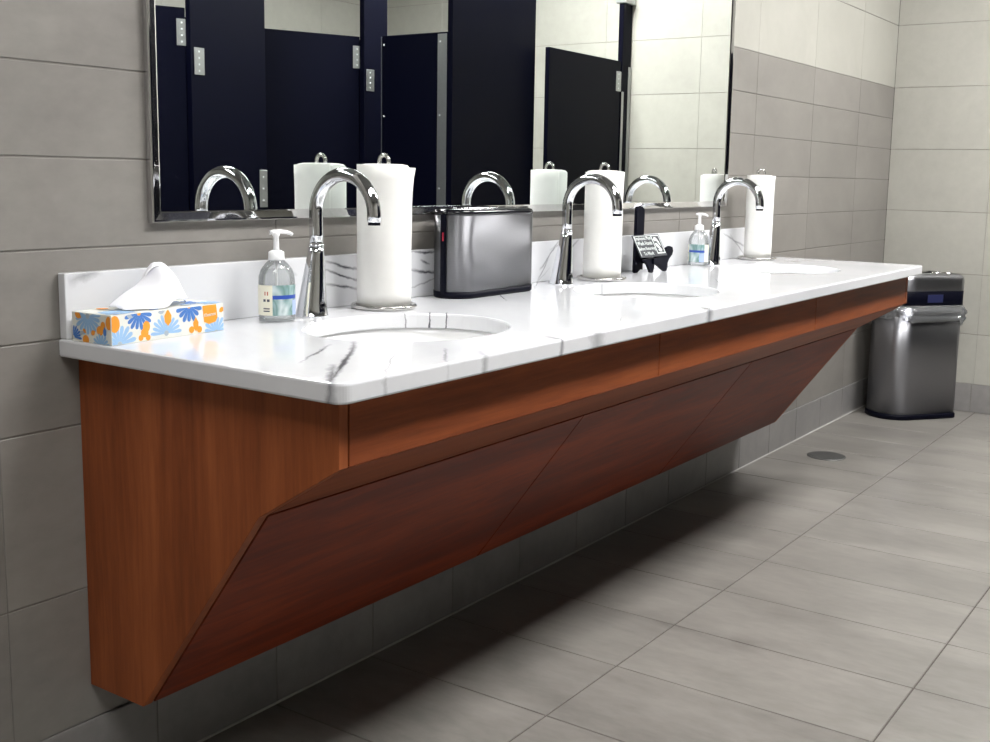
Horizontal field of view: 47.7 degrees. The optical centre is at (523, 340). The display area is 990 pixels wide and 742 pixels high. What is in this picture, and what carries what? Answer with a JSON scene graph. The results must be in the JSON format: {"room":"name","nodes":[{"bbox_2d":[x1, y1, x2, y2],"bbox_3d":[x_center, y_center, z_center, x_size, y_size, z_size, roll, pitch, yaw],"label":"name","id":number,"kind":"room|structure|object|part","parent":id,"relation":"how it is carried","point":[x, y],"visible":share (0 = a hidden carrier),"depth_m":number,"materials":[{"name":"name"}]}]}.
{"room":"public restroom","nodes":[
{"label":"public restroom","id":0,"kind":"room"},
{"bbox_2d":[0,0,899,741],"bbox_3d":[-0.463,-0.665,2.308,0.060,2.599,8.212,7,10,34],"label":"wall","id":1,"kind":"structure","parent":0,"point":[813,83],"depth_m":1.95,"materials":[{"name":"tile"}]},
{"bbox_2d":[58,227,744,339],"bbox_3d":[0.061,-0.220,3.095,0.019,0.112,2.971,7,10,34],"label":"backsplash","id":2,"kind":"structure","parent":1,"relation":"attached to","point":[234,284],"depth_m":2.24,"materials":[{"name":"white stone"}]},
{"bbox_2d":[142,0,735,222],"bbox_3d":[0.041,-0.838,2.960,0.015,0.989,2.494,7,10,34],"label":"wall mirror","id":3,"kind":"object","parent":1,"relation":"attached to","point":[249,104],"visible":0.98,"depth_m":2.64,"materials":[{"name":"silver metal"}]},
{"bbox_3d":[-0.654,-0.702,1.946,0.015,0.989,0.020,7,10,34],"label":"frame rail","id":4,"kind":"part","parent":3,"relation":"part of","materials":[{"name":"metal"}]},
{"bbox_3d":[0.032,-0.358,3.030,0.015,0.020,2.494,7,10,34],"label":"frame rail","id":5,"kind":"part","parent":3,"relation":"part of","materials":[{"name":"metal"}]},
{"bbox_3d":[0.736,-0.974,3.974,0.015,0.989,0.020,7,10,34],"label":"frame rail","id":6,"kind":"part","parent":3,"relation":"part of","materials":[{"name":"metal"}]},
{"bbox_2d":[40,377,867,741],"bbox_3d":[-0.462,0.623,2.475,0.008,0.003,8.203,7,10,34],"label":"trim","id":7,"kind":"structure","parent":1,"relation":"attached to","point":[129,703],"depth_m":2.03,"materials":[{"name":"grey tile"}]},
{"bbox_2d":[48,378,867,741],"bbox_3d":[-0.482,0.690,2.504,0.060,0.143,8.212,7,10,34],"label":"baseboard","id":8,"kind":"structure","parent":1,"relation":"attached to","point":[201,709],"depth_m":2.76,"materials":[{"name":"tile"}]},
{"bbox_2d":[79,277,907,706],"bbox_3d":[0.294,0.192,2.983,0.609,0.600,2.894,7,10,34],"label":"vanity cabinet","id":9,"kind":"object","parent":1,"relation":"attached to","point":[226,526],"visible":0.76,"depth_m":1.96,"materials":[{"name":"brown wood"}]},
{"bbox_3d":[-0.514,0.350,1.805,0.609,0.600,0.019,7,10,34],"label":"panel","id":10,"kind":"part","parent":9,"relation":"part of","materials":[{"name":"brown wood"}]},
{"bbox_3d":[-0.259,0.394,2.226,0.303,0.398,0.940,7,10,34],"label":"sloped panel","id":11,"kind":"part","parent":9,"relation":"part of","materials":[{"name":"brown wood"}]},
{"bbox_2d":[58,227,921,404],"bbox_3d":[0.320,-0.174,2.924,0.646,0.142,2.977,7,10,34],"label":"countertop","id":12,"kind":"structure","parent":9,"relation":"on","point":[291,358],"depth_m":2.19,"materials":[{"name":"white stone"}]},
{"bbox_2d":[72,262,223,345],"bbox_3d":[-0.647,-0.071,1.942,0.099,0.126,0.248,6,10,31],"label":"tissue box","id":13,"kind":"object","parent":12,"relation":"on","point":[150,310],"visible":1,"depth_m":1.91,"materials":[{"name":"multicoloured cardboard"}]},
{"bbox_2d":[258,229,295,322],"bbox_3d":[-0.475,-0.125,2.154,0.072,0.177,0.060,-5,10,-34],"label":"sanitizer bottle","id":14,"kind":"object","parent":12,"relation":"on","point":[276,300],"visible":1,"depth_m":2.14,"materials":[{"name":"clear plastic"}]},
{"bbox_3d":[-0.474,-0.191,2.144,0.014,0.036,0.014,-4,10,-34],"label":"pump stem","id":15,"kind":"part","parent":14,"relation":"part of","materials":[{"name":"white plastic"}]},
{"bbox_2d":[295,167,380,317],"bbox_3d":[-0.362,-0.189,2.192,0.214,0.297,0.067,7,10,34],"label":"faucet","id":16,"kind":"object","parent":12,"relation":"on","point":[312,301],"visible":0.99,"depth_m":2.21,"materials":[{"name":"silver metal"}]},
{"bbox_3d":[-0.347,-0.261,2.172,0.180,0.150,0.027,7,10,34],"label":"spout","id":17,"kind":"part","parent":16,"relation":"part of","materials":[{"name":"silver metal"}]},
{"bbox_2d":[351,153,416,310],"bbox_3d":[-0.298,-0.234,2.391,0.142,0.329,0.142,7,10,34],"label":"towel holder","id":18,"kind":"object","parent":12,"relation":"on","point":[354,305],"visible":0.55,"depth_m":2.36,"materials":[{"name":"metal"}]},
{"bbox_3d":[-0.295,-0.381,2.370,0.034,0.031,0.008,7,10,34],"label":"loop handle","id":19,"kind":"part","parent":18,"relation":"part of","materials":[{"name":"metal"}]},
{"bbox_2d":[357,164,415,306],"bbox_3d":[-0.293,-0.226,2.391,0.124,0.300,0.115,1,8,-3],"label":"paper towel roll","id":20,"kind":"object","parent":18,"relation":"on","point":[384,250],"visible":0.98,"depth_m":2.35,"materials":[{"name":"white paper"}]},
{"bbox_2d":[321,328,493,341],"bbox_3d":[-0.219,0.082,2.145,0.396,0.157,0.466,7,10,34],"label":"sink basin","id":21,"kind":"object","parent":12,"relation":"in","point":[395,334],"visible":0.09,"depth_m":2.33,"materials":[{"name":"white ceramic"}]},
{"bbox_2d":[433,206,532,298],"bbox_3d":[-0.094,-0.220,2.733,0.110,0.210,0.333,7,10,34],"label":"dispenser","id":22,"kind":"object","parent":12,"relation":"on","point":[479,252],"visible":1,"depth_m":2.64,"materials":[{"name":"silver metal"}]},
{"bbox_3d":[-0.092,-0.315,2.720,0.109,0.014,0.331,7,10,34],"label":"lid","id":23,"kind":"part","parent":22,"relation":"part of","materials":[{"name":"black plastic"}]},
{"bbox_2d":[549,173,622,284],"bbox_3d":[0.167,-0.293,2.964,0.214,0.297,0.067,7,10,34],"label":"faucet","id":24,"kind":"object","parent":12,"relation":"on","point":[561,274],"visible":1,"depth_m":2.98,"materials":[{"name":"silver metal"}]},
{"bbox_3d":[0.182,-0.364,2.944,0.180,0.150,0.027,7,10,34],"label":"spout","id":25,"kind":"part","parent":24,"relation":"part of","materials":[{"name":"silver metal"}]},
{"bbox_2d":[576,162,625,281],"bbox_3d":[0.225,-0.336,3.155,0.142,0.329,0.142,7,10,34],"label":"towel holder","id":26,"kind":"object","parent":12,"relation":"on","point":[580,277],"visible":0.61,"depth_m":3.12,"materials":[{"name":"metal"}]},
{"bbox_2d":[583,170,624,277],"bbox_3d":[0.228,-0.329,3.157,0.108,0.300,0.113,7,10,34],"label":"paper towel roll","id":27,"kind":"object","parent":26,"relation":"on","point":[602,247],"visible":0.91,"depth_m":3.12,"materials":[{"name":"white paper"}]},
{"bbox_3d":[0.228,-0.483,3.133,0.034,0.031,0.008,7,10,34],"label":"loop handle","id":28,"kind":"part","parent":26,"relation":"part of","materials":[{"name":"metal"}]},
{"bbox_2d":[598,293,695,297],"bbox_3d":[0.319,-0.023,2.930,0.396,0.157,0.466,7,10,34],"label":"sink basin","id":29,"kind":"object","parent":12,"relation":"in","point":[627,295],"visible":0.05,"depth_m":3.12,"materials":[{"name":"white ceramic"}]},
{"bbox_2d":[632,206,672,272],"bbox_3d":[0.397,-0.314,3.454,0.062,0.203,0.188,7,10,34],"label":"sign stand","id":30,"kind":"object","parent":12,"relation":"on","point":[661,262],"visible":0.95,"depth_m":3.42,"materials":[{"name":"black plastic"}]},
{"bbox_3d":[0.355,-0.312,3.439,0.010,0.202,0.052,7,10,34],"label":"post","id":31,"kind":"part","parent":30,"relation":"part of","materials":[{"name":"black plastic"}]},
{"bbox_2d":[632,234,666,257],"bbox_3d":[0.386,-0.289,3.413,0.037,0.065,0.170,7,10,34],"label":"sign","id":32,"kind":"object","parent":30,"relation":"on","point":[649,245],"visible":1,"depth_m":3.41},
{"bbox_3d":[0.434,-0.253,3.477,0.010,0.078,0.123,7,10,34],"label":"rest arm","id":33,"kind":"part","parent":30,"relation":"part of","materials":[{"name":"black plastic"}]},
{"bbox_2d":[688,213,708,265],"bbox_3d":[0.589,-0.339,3.747,0.072,0.177,0.060,9,12,43],"label":"sanitizer bottle","id":34,"kind":"object","parent":12,"relation":"on","point":[696,253],"visible":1,"depth_m":3.73,"materials":[{"name":"clear plastic"}]},
{"bbox_3d":[0.590,-0.405,3.737,0.014,0.036,0.014,9,12,43],"label":"pump stem","id":35,"kind":"part","parent":34,"relation":"part of","materials":[{"name":"white plastic"}]},
{"bbox_2d":[701,177,763,265],"bbox_3d":[0.702,-0.398,3.745,0.214,0.297,0.067,7,10,34],"label":"faucet","id":36,"kind":"object","parent":12,"relation":"on","point":[714,234],"visible":0.98,"depth_m":3.76,"materials":[{"name":"silver metal"}]},
{"bbox_3d":[0.717,-0.469,3.725,0.180,0.150,0.027,7,10,34],"label":"spout","id":37,"kind":"part","parent":36,"relation":"part of","materials":[{"name":"silver metal"}]},
{"bbox_2d":[737,169,776,260],"bbox_3d":[0.862,-0.461,4.083,0.142,0.329,0.142,7,10,34],"label":"towel holder","id":38,"kind":"object","parent":12,"relation":"on","point":[742,257],"visible":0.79,"depth_m":4.06,"materials":[{"name":"metal"}]},
{"bbox_2d":[744,175,775,257],"bbox_3d":[0.865,-0.454,4.086,0.098,0.300,0.105,7,10,34],"label":"paper towel roll","id":39,"kind":"object","parent":38,"relation":"on","point":[758,224],"visible":0.93,"depth_m":4.05,"materials":[{"name":"white paper"}]},
{"bbox_3d":[0.865,-0.608,4.062,0.034,0.031,0.008,0,8,-5],"label":"loop handle","id":40,"kind":"part","parent":38,"relation":"part of","materials":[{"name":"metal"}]},
{"bbox_3d":[0.013,0.079,2.012,0.019,0.102,0.965,7,10,34],"label":"fascia panel","id":41,"kind":"part","parent":9,"relation":"part of","materials":[{"name":"brown wood"}]},
{"bbox_3d":[0.274,0.289,3.004,0.303,0.398,0.950,7,10,34],"label":"sloped panel","id":42,"kind":"part","parent":9,"relation":"part of","materials":[{"name":"brown wood"}]},
{"bbox_3d":[0.557,-0.028,2.806,0.019,0.102,0.965,7,10,34],"label":"fascia panel","id":43,"kind":"part","parent":9,"relation":"part of","materials":[{"name":"brown wood"}]},
{"bbox_3d":[0.811,0.184,3.786,0.303,0.398,0.951,7,10,34],"label":"sloped panel","id":44,"kind":"part","parent":9,"relation":"part of","materials":[{"name":"brown wood"}]},
{"bbox_3d":[1.102,0.034,4.162,0.609,0.600,0.019,7,10,34],"label":"panel","id":45,"kind":"part","parent":9,"relation":"part of","materials":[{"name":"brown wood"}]},
{"bbox_3d":[1.087,-0.132,3.578,0.019,0.102,0.913,7,10,34],"label":"fascia panel","id":46,"kind":"part","parent":9,"relation":"part of","materials":[{"name":"brown wood"}]},
{"bbox_2d":[197,404,865,741],"bbox_3d":[-0.460,0.762,2.491,0.005,0.004,8.200,7,10,34],"label":"trim","id":47,"kind":"structure","parent":1,"relation":"attached to","point":[492,593],"depth_m":2.93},
{"bbox_2d":[203,405,989,741],"bbox_3d":[0.969,0.962,1.546,3.470,0.060,8.212,7,10,34],"label":"floor","id":48,"kind":"structure","parent":0,"point":[791,596],"depth_m":2.81,"materials":[{"name":"tile"}]},
{"bbox_2d":[807,451,845,460],"bbox_3d":[1.259,0.478,4.643,0.156,0.004,0.156,7,10,34],"label":"floor drain","id":49,"kind":"object","parent":48,"relation":"on","point":[821,455],"visible":1,"depth_m":4.63,"materials":[{"name":"metal"}]},
{"bbox_2d":[865,270,966,420],"bbox_3d":[1.893,0.015,5.465,0.451,0.704,0.311,-2,9,-18],"label":"waste bin","id":50,"kind":"object","parent":48,"relation":"on","point":[913,358],"visible":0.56,"depth_m":5.36,"materials":[{"name":"silver metal"}]},
{"bbox_3d":[1.899,-0.292,5.420,0.400,0.081,0.262,-2,9,-18],"label":"lid","id":51,"kind":"part","parent":50,"relation":"part of","materials":[{"name":"metal"}]},
{"bbox_2d":[883,0,989,385],"bbox_3d":[3.321,-0.948,4.722,3.470,2.599,0.060,7,10,34],"label":"wall","id":52,"kind":"structure","parent":0,"point":[938,212],"depth_m":5.54,"materials":[{"name":"tile"}]},
{"bbox_2d":[954,382,989,414],"bbox_3d":[3.293,0.408,4.913,3.462,0.143,0.060,7,10,34],"label":"baseboard","id":53,"kind":"structure","parent":52,"relation":"attached to","point":[974,398],"depth_m":5.58,"materials":[{"name":"tile"}]}
]}

